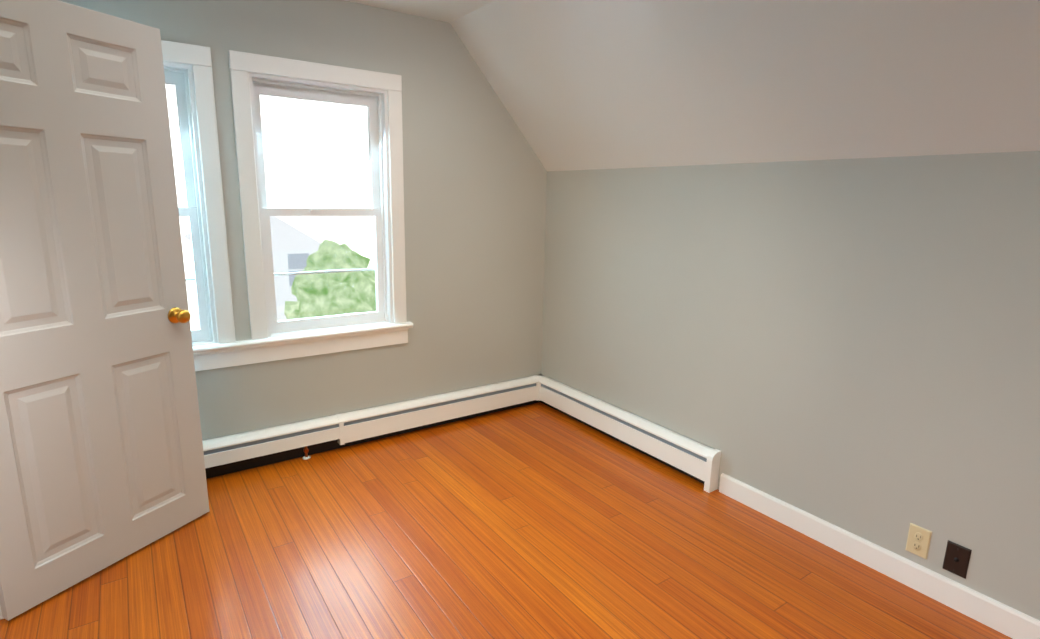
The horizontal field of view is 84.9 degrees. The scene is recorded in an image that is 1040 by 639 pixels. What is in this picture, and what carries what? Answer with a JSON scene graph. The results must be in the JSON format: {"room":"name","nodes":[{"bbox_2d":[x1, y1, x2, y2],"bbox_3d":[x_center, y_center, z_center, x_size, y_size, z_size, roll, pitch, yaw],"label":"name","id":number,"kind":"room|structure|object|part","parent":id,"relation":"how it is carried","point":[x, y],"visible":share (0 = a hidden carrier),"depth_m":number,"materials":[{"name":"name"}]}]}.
{"room":"empty attic bedroom","nodes":[
{"label":"empty attic bedroom","id":0,"kind":"room"},
{"bbox_2d":[58,0,546,440],"bbox_3d":[-1.533,-0.557,2.768,4.370,2.750,0.160,-7,15,-34],"label":"wall","id":1,"kind":"structure","parent":0,"point":[475,178],"depth_m":3.31,"materials":[{"name":"paint"}]},
{"bbox_2d":[161,40,408,370],"bbox_3d":[-1.450,-0.524,2.845,1.784,1.505,0.244,-7,15,-34],"label":"window","id":2,"kind":"structure","parent":1,"relation":"in","point":[374,101],"depth_m":2.88,"materials":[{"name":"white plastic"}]},
{"bbox_2d":[193,322,412,353],"bbox_3d":[-1.413,0.120,2.912,1.820,0.030,0.118,-7,15,-34],"label":"window sill","id":3,"kind":"structure","parent":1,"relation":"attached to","point":[206,348],"depth_m":3.02,"materials":[{"name":"white paint"}]},
{"bbox_2d":[345,0,494,22],"bbox_3d":[-0.636,-1.206,0.693,3.327,0.120,3.950,-7,15,-34],"label":"ceiling","id":4,"kind":"structure","parent":0,"point":[448,11],"depth_m":2.95,"materials":[{"name":"paint"}]},
{"bbox_2d":[0,402,1011,638],"bbox_3d":[-0.390,1.221,1.422,4.370,0.120,4.270,-7,15,-34],"label":"floor","id":5,"kind":"structure","parent":0,"point":[539,520],"depth_m":2.29,"materials":[{"name":"brown wood"}]},
{"bbox_2d":[202,413,344,478],"bbox_3d":[-1.587,0.716,2.878,1.382,0.211,0.068,-7,15,-34],"label":"baseboard heater","id":6,"kind":"object","parent":5,"relation":"on","point":[229,454],"visible":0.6,"depth_m":3.04,"materials":[{"name":"white metal"}]},
{"bbox_2d":[302,446,310,459],"bbox_3d":[-1.188,0.734,3.159,0.044,0.075,0.044,-7,15,-34],"label":"pipe","id":7,"kind":"object","parent":5,"relation":"on","point":[306,451],"visible":0.96,"depth_m":3.15,"materials":[{"name":"orange metal"}]},
{"bbox_2d":[340,374,541,447],"bbox_3d":[-0.431,0.573,3.670,1.460,0.206,0.066,-7,15,-34],"label":"baseboard heater","id":8,"kind":"object","parent":5,"relation":"on","point":[377,422],"visible":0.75,"depth_m":3.58,"materials":[{"name":"white metal"}]},
{"bbox_2d":[539,375,720,492],"bbox_3d":[0.554,0.632,3.480,0.068,0.211,1.515,-7,15,-34],"label":"baseboard heater","id":9,"kind":"object","parent":5,"relation":"on","point":[695,460],"visible":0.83,"depth_m":3.27,"materials":[{"name":"white metal"}]},
{"bbox_2d":[450,0,1039,170],"bbox_3d":[1.122,-0.935,2.007,0.980,1.050,3.950,-7,15,-34],"label":"ceiling","id":10,"kind":"structure","parent":0,"point":[592,84],"depth_m":2.22,"materials":[{"name":"paint"}]},
{"bbox_2d":[541,151,1039,620],"bbox_3d":[1.405,-0.017,2.318,0.160,2.000,4.110,-7,15,-34],"label":"wall","id":11,"kind":"structure","parent":0,"point":[851,345],"depth_m":2.34,"materials":[{"name":"paint"}]},
{"bbox_2d":[719,473,1039,638],"bbox_3d":[1.697,1.044,1.929,0.015,0.100,2.385,-7,15,-34],"label":"baseboard","id":12,"kind":"structure","parent":11,"relation":"attached to","point":[1006,620],"depth_m":2.23,"materials":[{"name":"white paint"}]},
{"bbox_2d":[905,523,931,559],"bbox_3d":[1.515,0.844,2.165,0.009,0.116,0.072,-7,15,-34],"label":"duplex electrical outlet","id":13,"kind":"object","parent":11,"relation":"attached to","point":[918,541],"visible":1,"depth_m":2.16,"materials":[{"name":"beige plastic"}]},
{"bbox_2d":[942,540,971,578],"bbox_3d":[1.583,0.873,2.065,0.016,0.116,0.072,-7,15,-34],"label":"outlet","id":14,"kind":"object","parent":11,"relation":"attached to","point":[956,559],"visible":1,"depth_m":2.06,"materials":[{"name":"black plastic"}]},
{"label":"outside","id":15,"kind":"structure","parent":0,"visible":0},
{"bbox_2d":[166,85,374,328],"bbox_3d":[-19.090,-14.430,29.517,80.000,42.000,0.100,-7,15,-34],"label":"sky","id":16,"kind":"structure","parent":15,"point":[352,164],"depth_m":35.06,"materials":[{"name":"white"}]},
{"bbox_3d":[-1.571,0.089,1.366,0.120,2.070,0.821,-7,15,-34],"label":"door frame","id":17,"kind":"structure","parent":0,"visible":0},
{"bbox_2d":[0,0,209,620],"bbox_3d":[-1.565,-0.049,2.051,0.171,2.030,0.762,6,13,23],"label":"door","id":18,"kind":"structure","parent":17,"relation":"attached to","point":[102,464],"depth_m":2.04,"materials":[{"name":"grey paint"}]},
{"bbox_3d":[-1.432,-0.022,2.368,0.171,0.066,0.096,6,13,23],"label":"knob","id":19,"kind":"part","parent":18,"relation":"part of","materials":[{"name":"gold metal"}]},
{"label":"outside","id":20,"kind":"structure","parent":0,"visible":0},
{"bbox_2d":[183,216,320,327],"bbox_3d":[-11.349,-0.766,24.350,4.200,7.750,8.500,-7,15,-34],"label":"house","id":21,"kind":"structure","parent":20,"point":[279,254],"depth_m":21.00,"materials":[{"name":"white"}]},
{"bbox_2d":[284,239,375,319],"bbox_3d":[-4.208,1.656,14.567,3.740,7.386,3.091,-7,15,-34],"label":"tree","id":22,"kind":"object","parent":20,"point":[358,262],"depth_m":13.23,"materials":[{"name":"green plant"}]}
]}

